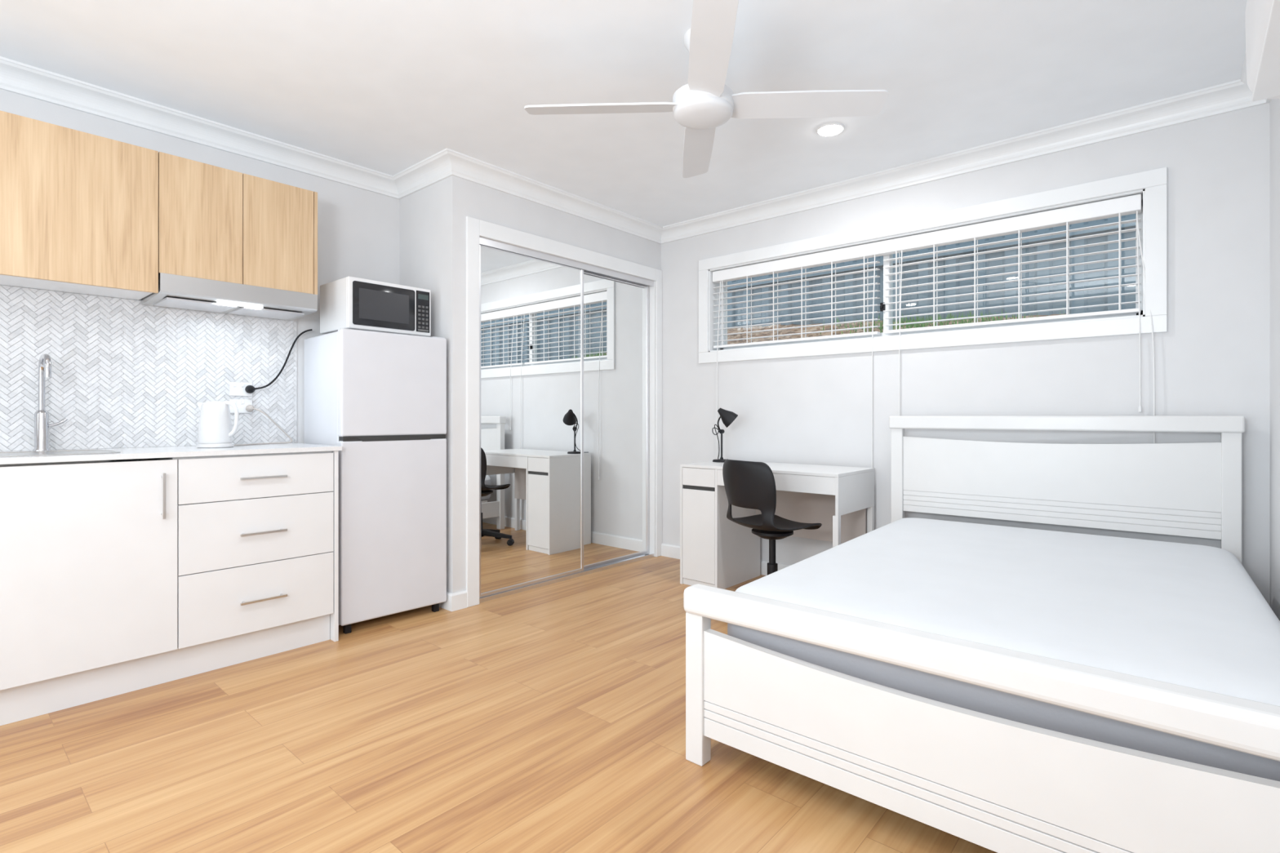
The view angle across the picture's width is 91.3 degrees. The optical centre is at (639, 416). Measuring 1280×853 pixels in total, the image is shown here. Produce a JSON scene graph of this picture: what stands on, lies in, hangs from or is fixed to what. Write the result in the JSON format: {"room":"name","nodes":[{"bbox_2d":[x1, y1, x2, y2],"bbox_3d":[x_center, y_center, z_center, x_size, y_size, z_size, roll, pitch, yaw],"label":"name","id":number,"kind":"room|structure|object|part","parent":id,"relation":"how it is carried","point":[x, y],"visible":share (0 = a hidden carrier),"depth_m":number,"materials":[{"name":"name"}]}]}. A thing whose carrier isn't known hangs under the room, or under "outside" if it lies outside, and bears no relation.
{"room":"studio apartment","nodes":[
{"label":"studio apartment","id":0,"kind":"room"},
{"bbox_2d":[0,88,399,462],"bbox_3d":[-2.021,-0.172,3.183,0.120,2.445,5.596,0,0,41],"label":"wall","id":1,"kind":"structure","parent":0,"point":[358,228],"depth_m":3.41,"materials":[{"name":"white paint"}]},
{"bbox_2d":[0,284,297,451],"bbox_3d":[-2.446,-0.191,2.595,0.008,0.660,1.912,0,0,41],"label":"backsplash","id":2,"kind":"structure","parent":1,"relation":"attached to","point":[126,372],"depth_m":2.79,"materials":[{"name":"tile"}]},
{"bbox_2d":[229,399,252,413],"bbox_3d":[-1.983,-0.050,3.112,0.012,0.068,0.100,0,0,41],"label":"power outlet","id":3,"kind":"object","parent":2,"relation":"attached to","point":[241,404],"visible":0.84,"depth_m":3.11,"materials":[{"name":"white plastic"}]},
{"bbox_2d":[229,382,252,395],"bbox_3d":[-1.983,-0.135,3.112,0.012,0.068,0.100,0,0,41],"label":"power outlet","id":4,"kind":"object","parent":2,"relation":"attached to","point":[236,388],"visible":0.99,"depth_m":3.10,"materials":[{"name":"white plastic"}]},
{"bbox_2d":[244,328,312,393],"bbox_3d":[-1.845,-0.289,3.215,0.070,0.350,0.308,0,0,41],"label":"power cord","id":5,"kind":"object","parent":2,"relation":"attached to","point":[249,388],"visible":1,"depth_m":3.20,"materials":[{"name":"plastic"}]},
{"bbox_2d":[0,110,317,300],"bbox_3d":[-2.310,-0.803,2.489,0.352,0.586,1.829,0,0,41],"label":"upper cabinet","id":6,"kind":"object","parent":1,"relation":"attached to","point":[81,212],"visible":1,"depth_m":2.53,"materials":[{"name":"brown wood"}]},
{"bbox_3d":[-2.193,-0.803,2.368,0.017,0.586,0.597,0,0,41],"label":"door","id":7,"kind":"part","parent":6,"relation":"part of","materials":[{"name":"brown wood"}]},
{"bbox_3d":[-1.895,-0.846,2.711,0.017,0.501,0.305,0,0,41],"label":"door","id":8,"kind":"part","parent":6,"relation":"part of","materials":[{"name":"brown wood"}]},
{"bbox_2d":[141,272,317,320],"bbox_3d":[-1.907,-0.546,2.934,0.339,0.096,0.622,0,0,41],"label":"range hood","id":9,"kind":"object","parent":6,"relation":"attached to","point":[177,291],"visible":0.97,"depth_m":2.82,"materials":[{"name":"metal"}]},
{"bbox_3d":[-1.695,-0.846,2.942,0.017,0.501,0.301,0,0,41],"label":"door","id":10,"kind":"part","parent":6,"relation":"part of","materials":[{"name":"brown wood"}]},
{"bbox_3d":[-1.716,-0.846,3.173,0.352,0.501,0.016,0,0,41],"label":"panel","id":11,"kind":"part","parent":6,"relation":"part of","materials":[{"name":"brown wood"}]},
{"bbox_2d":[439,590,466,611],"bbox_3d":[-1.200,1.004,3.591,0.584,0.092,0.095,0,0,41],"label":"baseboard","id":12,"kind":"structure","parent":1,"relation":"attached to","point":[456,601],"depth_m":3.40,"materials":[{"name":"white wood"}]},
{"bbox_2d":[399,180,442,337],"bbox_3d":[-1.233,-0.172,3.641,0.470,2.445,0.100,0,0,41],"label":"wall return","id":13,"kind":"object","parent":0,"point":[420,212],"depth_m":3.57,"materials":[{"name":"white paint"}]},
{"bbox_2d":[0,555,996,852],"bbox_3d":[-0.557,1.100,1.875,4.200,0.100,5.700,0,0,41],"label":"floor","id":14,"kind":"structure","parent":0,"point":[550,718],"depth_m":1.92,"materials":[{"name":"brown wood"}]},
{"bbox_2d":[0,450,338,725],"bbox_3d":[-2.231,0.606,2.392,0.596,0.889,1.886,0,0,41],"label":"base cabinet","id":15,"kind":"object","parent":14,"relation":"on","point":[117,578],"visible":0.99,"depth_m":2.41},
{"bbox_3d":[-2.019,0.543,2.241,0.018,0.746,0.596,0,0,41],"label":"door","id":16,"kind":"part","parent":15,"relation":"part of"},
{"bbox_3d":[-1.837,0.306,2.414,0.030,0.177,0.010,0,0,41],"label":"handle","id":17,"kind":"part","parent":15,"relation":"part of","materials":[{"name":"metal"}]},
{"bbox_2d":[0,442,342,464],"bbox_3d":[-2.235,0.150,2.403,0.579,0.020,1.898,0,0,41],"label":"countertop","id":18,"kind":"structure","parent":15,"relation":"on","point":[127,453],"depth_m":2.53,"materials":[{"name":"stone"}]},
{"bbox_2d":[32,353,67,451],"bbox_3d":[-2.328,-0.053,2.486,0.223,0.385,0.107,0,0,41],"label":"kitchen faucet","id":19,"kind":"object","parent":18,"relation":"on","point":[42,425],"depth_m":2.51,"materials":[{"name":"silver metal"}]},
{"bbox_2d":[0,449,120,466],"bbox_3d":[-2.272,0.221,2.317,0.354,0.167,0.504,0,0,41],"label":"sink","id":20,"kind":"object","parent":18,"relation":"in","point":[72,451],"depth_m":2.34,"materials":[{"name":"silver metal"}]},
{"bbox_2d":[195,400,239,448],"bbox_3d":[-1.907,0.036,2.821,0.150,0.209,0.141,0,0,-41],"label":"electric kettle","id":21,"kind":"object","parent":18,"relation":"on","point":[215,428],"visible":1,"depth_m":2.77,"materials":[{"name":"plastic"}]},
{"bbox_3d":[-1.969,-0.037,2.818,0.031,0.050,0.031,0,0,0],"label":"spout","id":22,"kind":"part","parent":21,"relation":"part of","materials":[{"name":"plastic"}]},
{"bbox_3d":[-1.840,0.014,2.818,0.066,0.165,0.016,0,0,0],"label":"handle","id":23,"kind":"part","parent":21,"relation":"part of","materials":[{"name":"plastic"}]},
{"bbox_2d":[234,404,292,445],"bbox_3d":[-1.912,0.041,3.078,0.134,0.198,0.380,0,0,14],"label":"power cord","id":24,"kind":"object","parent":18,"relation":"on","point":[249,408],"visible":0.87,"depth_m":3.13,"materials":[{"name":"white plastic"}]},
{"bbox_3d":[-1.627,0.774,2.693,0.018,0.284,0.594,0,0,41],"label":"drawer","id":25,"kind":"part","parent":15,"relation":"part of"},
{"bbox_3d":[-1.627,0.490,2.693,0.018,0.276,0.594,0,0,41],"label":"drawer","id":26,"kind":"part","parent":15,"relation":"part of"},
{"bbox_3d":[-1.627,0.259,2.693,0.018,0.178,0.594,0,0,41],"label":"drawer","id":27,"kind":"part","parent":15,"relation":"part of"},
{"bbox_3d":[-1.609,0.782,2.677,0.030,0.010,0.180,0,0,41],"label":"handle","id":28,"kind":"part","parent":15,"relation":"part of","materials":[{"name":"metal"}]},
{"bbox_3d":[-1.609,0.496,2.677,0.030,0.010,0.180,0,0,41],"label":"handle","id":29,"kind":"part","parent":15,"relation":"part of","materials":[{"name":"metal"}]},
{"bbox_3d":[-1.609,0.261,2.677,0.030,0.010,0.180,0,0,41],"label":"handle","id":30,"kind":"part","parent":15,"relation":"part of","materials":[{"name":"metal"}]},
{"bbox_3d":[-1.629,0.606,3.106,0.568,0.889,0.018,0,0,41],"label":"panel","id":31,"kind":"part","parent":15,"relation":"part of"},
{"bbox_2d":[304,328,446,634],"bbox_3d":[-1.414,0.313,3.350,0.517,1.474,0.552,0,0,43],"label":"refrigerator","id":32,"kind":"object","parent":14,"relation":"on","point":[380,397],"visible":0.85,"depth_m":3.16,"materials":[{"name":"white metal"}]},
{"bbox_2d":[320,275,431,336],"bbox_3d":[-1.407,-0.555,3.346,0.344,0.266,0.447,0,0,41],"label":"microwave oven","id":33,"kind":"object","parent":32,"relation":"on","point":[348,302],"visible":0.94,"depth_m":3.20,"materials":[{"name":"white plastic"}]},
{"bbox_3d":[-1.306,-0.561,3.207,0.005,0.216,0.330,0,0,41],"label":"door glass","id":34,"kind":"part","parent":33,"relation":"part of","materials":[{"name":"black glass"}]},
{"bbox_3d":[-1.167,-0.562,3.367,0.004,0.220,0.078,0,0,41],"label":"control panel","id":35,"kind":"part","parent":33,"relation":"part of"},
{"bbox_3d":[-1.247,-0.161,3.191,0.052,0.518,0.552,0,0,43],"label":"door","id":36,"kind":"part","parent":32,"relation":"part of","materials":[{"name":"white metal"}]},
{"bbox_3d":[-1.247,0.559,3.191,0.052,0.882,0.552,0,0,43],"label":"door","id":37,"kind":"part","parent":32,"relation":"part of","materials":[{"name":"white metal"}]},
{"bbox_2d":[479,236,653,603],"bbox_3d":[-0.430,0.020,4.122,0.081,2.060,1.544,0,0,41],"label":"track","id":38,"kind":"object","parent":14,"relation":"on","point":[482,241],"visible":0.86,"depth_m":3.99,"materials":[{"name":"metal"}]},
{"bbox_2d":[479,244,583,598],"bbox_3d":[-0.651,0.025,3.844,0.026,2.019,0.826,0,0,41],"label":"frame","id":39,"kind":"object","parent":38,"relation":"attached to","point":[581,570],"visible":0.58,"depth_m":3.88,"materials":[{"name":"metal"}]},
{"bbox_2d":[480,246,581,593],"bbox_3d":[-0.650,0.021,3.842,0.010,1.967,0.782,0,0,41],"label":"mirror","id":40,"kind":"object","parent":39,"relation":"attached to","point":[531,308],"visible":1,"depth_m":3.79,"materials":[{"name":"clear glass"}]},
{"bbox_2d":[583,269,648,570],"bbox_3d":[-0.182,0.025,4.436,0.026,2.019,0.736,0,0,41],"label":"frame","id":41,"kind":"object","parent":38,"relation":"attached to","point":[646,552],"visible":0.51,"depth_m":4.69,"materials":[{"name":"metal"}]},
{"bbox_2d":[583,272,646,565],"bbox_3d":[-0.181,0.021,4.435,0.010,1.967,0.692,0,0,41],"label":"mirror","id":42,"kind":"object","parent":41,"relation":"attached to","point":[615,312],"visible":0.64,"depth_m":4.42,"materials":[{"name":"clear glass"}]},
{"bbox_2d":[722,458,822,575],"bbox_3d":[0.720,0.638,3.362,0.549,0.824,0.556,0,0,-32],"label":"swivel chair","id":43,"kind":"object","parent":14,"relation":"on","point":[747,484],"visible":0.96,"depth_m":3.21,"materials":[{"name":"black plastic"}]},
{"bbox_2d":[680,461,874,589],"bbox_3d":[0.806,0.675,3.780,1.030,0.750,0.505,0,0,41],"label":"writing desk","id":44,"kind":"object","parent":14,"relation":"on","point":[716,551],"visible":0.74,"depth_m":3.80,"materials":[{"name":"white wood"}]},
{"bbox_3d":[0.363,0.374,3.843,0.242,0.108,0.017,0,0,41],"label":"drawer","id":45,"kind":"part","parent":44,"relation":"part of","materials":[{"name":"white wood"}]},
{"bbox_3d":[0.363,0.731,3.843,0.242,0.558,0.017,0,0,41],"label":"cupboard door","id":46,"kind":"part","parent":44,"relation":"part of","materials":[{"name":"white wood"}]},
{"bbox_2d":[711,408,737,462],"bbox_3d":[0.585,0.122,4.147,0.194,0.356,0.210,0,0,41],"label":"desk lamp","id":47,"kind":"object","parent":44,"relation":"on","point":[727,417],"visible":0.98,"depth_m":4.08,"materials":[{"name":"black plastic"}]},
{"bbox_3d":[0.534,0.042,4.131,0.057,0.142,0.010,0,0,41],"label":"arm","id":48,"kind":"part","parent":47,"relation":"part of","materials":[{"name":"black plastic"}]},
{"bbox_3d":[0.538,0.193,4.128,0.012,0.185,0.012,0,0,41],"label":"stem","id":49,"kind":"part","parent":47,"relation":"part of","materials":[{"name":"black plastic"}]},
{"bbox_3d":[0.558,-0.007,4.091,0.120,0.112,0.112,42,2,2],"label":"lamp shade","id":50,"kind":"part","parent":47,"relation":"part of","materials":[{"name":"black plastic"}]},
{"bbox_3d":[1.030,0.534,3.849,0.722,0.431,0.014,0,0,41],"label":"panel","id":51,"kind":"part","parent":44,"relation":"part of","materials":[{"name":"white wood"}]},
{"bbox_2d":[683,415,1279,852],"bbox_3d":[1.316,0.524,2.253,1.426,1.052,2.111,0,0,39],"label":"frame","id":52,"kind":"object","parent":14,"relation":"on","point":[997,784],"visible":0.83,"depth_m":1.55,"materials":[{"name":"white paint"}]},
{"bbox_3d":[0.684,0.749,1.467,1.286,0.208,0.008,0,0,40],"label":"foot panel","id":53,"kind":"part","parent":52,"relation":"part of","materials":[{"name":"white paint"}]},
{"bbox_3d":[0.693,0.802,1.478,1.300,0.315,0.024,0,0,40],"label":"foot panel","id":54,"kind":"part","parent":52,"relation":"part of","materials":[{"name":"white paint"}]},
{"bbox_2d":[727,517,1279,782],"bbox_3d":[1.350,0.652,2.265,1.352,0.241,1.921,0,0,39],"label":"mattress","id":55,"kind":"object","parent":52,"relation":"on","point":[1185,615],"visible":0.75,"depth_m":1.76,"materials":[{"name":"white fabric"}]},
{"bbox_3d":[1.950,0.258,3.044,1.286,0.295,0.007,0,0,39],"label":"head panel","id":56,"kind":"part","parent":52,"relation":"part of","materials":[{"name":"white paint"}]},
{"bbox_3d":[1.958,0.315,3.054,1.300,0.410,0.022,0,0,39],"label":"head panel","id":57,"kind":"part","parent":52,"relation":"part of","materials":[{"name":"white paint"}]},
{"bbox_2d":[442,175,661,593],"bbox_3d":[-0.465,-0.172,4.090,0.100,2.445,1.785,0,0,41],"label":"door frame","id":58,"kind":"structure","parent":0,"point":[462,198],"depth_m":3.44,"materials":[{"name":"white wood"}]},
{"bbox_2d":[466,216,662,607],"bbox_3d":[-0.433,-0.025,4.115,0.116,2.150,1.702,0,0,41],"label":"trim","id":59,"kind":"structure","parent":58,"relation":"attached to","point":[475,228],"depth_m":3.49,"materials":[{"name":"white wood"}]},
{"bbox_2d":[0,0,1246,226],"bbox_3d":[-0.557,-1.445,1.875,4.200,0.100,5.700,0,0,41],"label":"ceiling","id":60,"kind":"structure","parent":0,"point":[386,86],"depth_m":2.54,"materials":[{"name":"paint"}]},
{"bbox_2d":[524,0,888,177],"bbox_3d":[0.232,-1.239,2.300,1.310,0.311,1.310,0,0,2],"label":"ceiling fan","id":61,"kind":"object","parent":60,"relation":"hanging from","point":[704,104],"depth_m":2.25,"materials":[{"name":"white plastic"}]},
{"bbox_2d":[816,122,844,136],"bbox_3d":[0.924,-1.386,3.039,0.132,0.018,0.132,0,0,41],"label":"recessed light","id":62,"kind":"object","parent":60,"relation":"in","point":[832,128],"depth_m":3.02,"materials":[{"name":"white plastic"}]},
{"bbox_2d":[661,102,1270,606],"bbox_3d":[1.459,-0.172,3.734,3.473,2.445,0.200,0,0,41],"label":"wall","id":63,"kind":"structure","parent":0,"point":[1213,356],"depth_m":3.13,"materials":[{"name":"white paint"}]},
{"bbox_2d":[661,543,791,575],"bbox_3d":[-0.344,1.004,1.673,3.253,0.092,5.276,0,0,41],"label":"baseboard","id":64,"kind":"structure","parent":63,"relation":"attached to","point":[667,550],"depth_m":4.61,"materials":[{"name":"white wood"}]},
{"bbox_2d":[708,188,1145,351],"bbox_3d":[1.465,-0.748,3.729,2.412,0.585,0.200,0,0,41],"label":"window frame","id":65,"kind":"structure","parent":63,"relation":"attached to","point":[713,339],"depth_m":3.53,"materials":[{"name":"white wood"}]},
{"bbox_2d":[720,199,1142,350],"bbox_3d":[1.498,-0.748,3.767,2.396,0.585,0.060,0,0,41],"label":"window","id":66,"kind":"structure","parent":65,"relation":"attached to","point":[890,292],"depth_m":3.74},
{"bbox_2d":[880,302,885,311],"bbox_3d":[1.449,-0.655,3.746,0.025,0.050,0.035,0,0,41],"label":"latch","id":67,"kind":"object","parent":66,"relation":"attached to","point":[882,306],"visible":0.87,"depth_m":3.74,"materials":[{"name":"black plastic"}]},
{"bbox_2d":[712,194,1155,467],"bbox_3d":[1.438,-0.198,3.657,2.436,1.660,0.115,0,0,41],"label":"blind","id":68,"kind":"object","parent":66,"relation":"attached to","point":[1128,205],"visible":0.88,"depth_m":3.45,"materials":[{"name":"white plastic"}]},
{"bbox_3d":[0.551,-0.230,4.387,0.006,1.440,0.049,0,0,41],"label":"pull cord","id":69,"kind":"part","parent":68,"relation":"part of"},
{"bbox_3d":[0.977,-0.493,4.093,1.162,0.017,0.052,0,0,41],"label":"rail","id":70,"kind":"part","parent":68,"relation":"part of","materials":[{"name":"white plastic"}]},
{"bbox_3d":[1.370,-0.175,3.675,0.006,1.550,0.049,0,0,41],"label":"pull cord","id":71,"kind":"part","parent":68,"relation":"part of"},
{"bbox_3d":[1.487,-0.425,3.574,0.006,1.050,0.049,0,0,41],"label":"pull cord","id":72,"kind":"part","parent":68,"relation":"part of","materials":[{"name":"white fabric"}]},
{"bbox_3d":[1.887,-0.493,3.303,1.180,0.017,0.052,0,0,41],"label":"rail","id":73,"kind":"part","parent":68,"relation":"part of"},
{"bbox_3d":[2.290,-0.500,2.876,0.006,0.900,0.050,0,0,24],"label":"pull cord","id":74,"kind":"part","parent":68,"relation":"part of","materials":[{"name":"white plastic"}]},
{"bbox_3d":[2.308,-0.410,2.860,0.008,1.080,0.082,0,0,-15],"label":"pull cord","id":75,"kind":"part","parent":68,"relation":"part of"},
{"bbox_2d":[698,166,1167,363],"bbox_3d":[1.393,-0.748,3.647,2.566,0.739,0.018,0,0,41],"label":"trim","id":76,"kind":"structure","parent":63,"relation":"attached to","point":[1154,181],"depth_m":3.25,"materials":[{"name":"white wood"}]},
{"bbox_2d":[1270,98,1279,621],"bbox_3d":[0.890,-0.172,0.522,0.120,2.445,5.396,0,0,41],"label":"wall","id":77,"kind":"structure","parent":0,"point":[1274,103],"depth_m":2.44,"materials":[{"name":"paint"}]},
{"bbox_2d":[0,51,1271,244],"bbox_3d":[-0.559,-1.349,1.860,3.823,0.093,5.276,0,0,41],"label":"crown molding","id":78,"kind":"structure","parent":77,"relation":"attached to","point":[15,77],"depth_m":3.24,"materials":[{"name":"white paint"}]},
{"bbox_2d":[1244,0,1279,101],"bbox_3d":[1.408,-0.974,1.320,0.145,0.293,0.840,0,0,41],"label":"air conditioner","id":79,"kind":"object","parent":77,"relation":"attached to","point":[1262,17],"visible":1,"depth_m":1.49,"materials":[{"name":"white plastic"}]},
{"label":"outside","id":80,"kind":"structure","parent":0,"visible":0},
{"bbox_2d":[727,313,1066,344],"bbox_3d":[0.910,-0.792,5.242,12.500,0.946,1.350,0,0,41],"label":"bank","id":81,"kind":"object","parent":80,"point":[826,327],"visible":0.05,"depth_m":5.31,"materials":[{"name":"green plant"}]},
{"bbox_2d":[727,213,1135,327],"bbox_3d":[1.317,-1.350,5.703,12.510,2.400,0.060,0,0,41],"label":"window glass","id":82,"kind":"object","parent":81,"relation":"on","point":[1127,289],"depth_m":4.67,"materials":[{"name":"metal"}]},
{"bbox_3d":[1.304,-1.260,5.695,12.500,0.060,0.030,0,0,41],"label":"rail","id":83,"kind":"part","parent":82,"relation":"part of","materials":[{"name":"metal"}]},
{"bbox_2d":[820,310,1064,334],"bbox_3d":[2.288,-0.723,4.570,2.016,0.288,0.452,0,0,41],"label":"grass tuft","id":84,"kind":"object","parent":81,"relation":"on","point":[916,325],"visible":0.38,"depth_m":4.67,"materials":[{"name":"green plant"}]}
]}

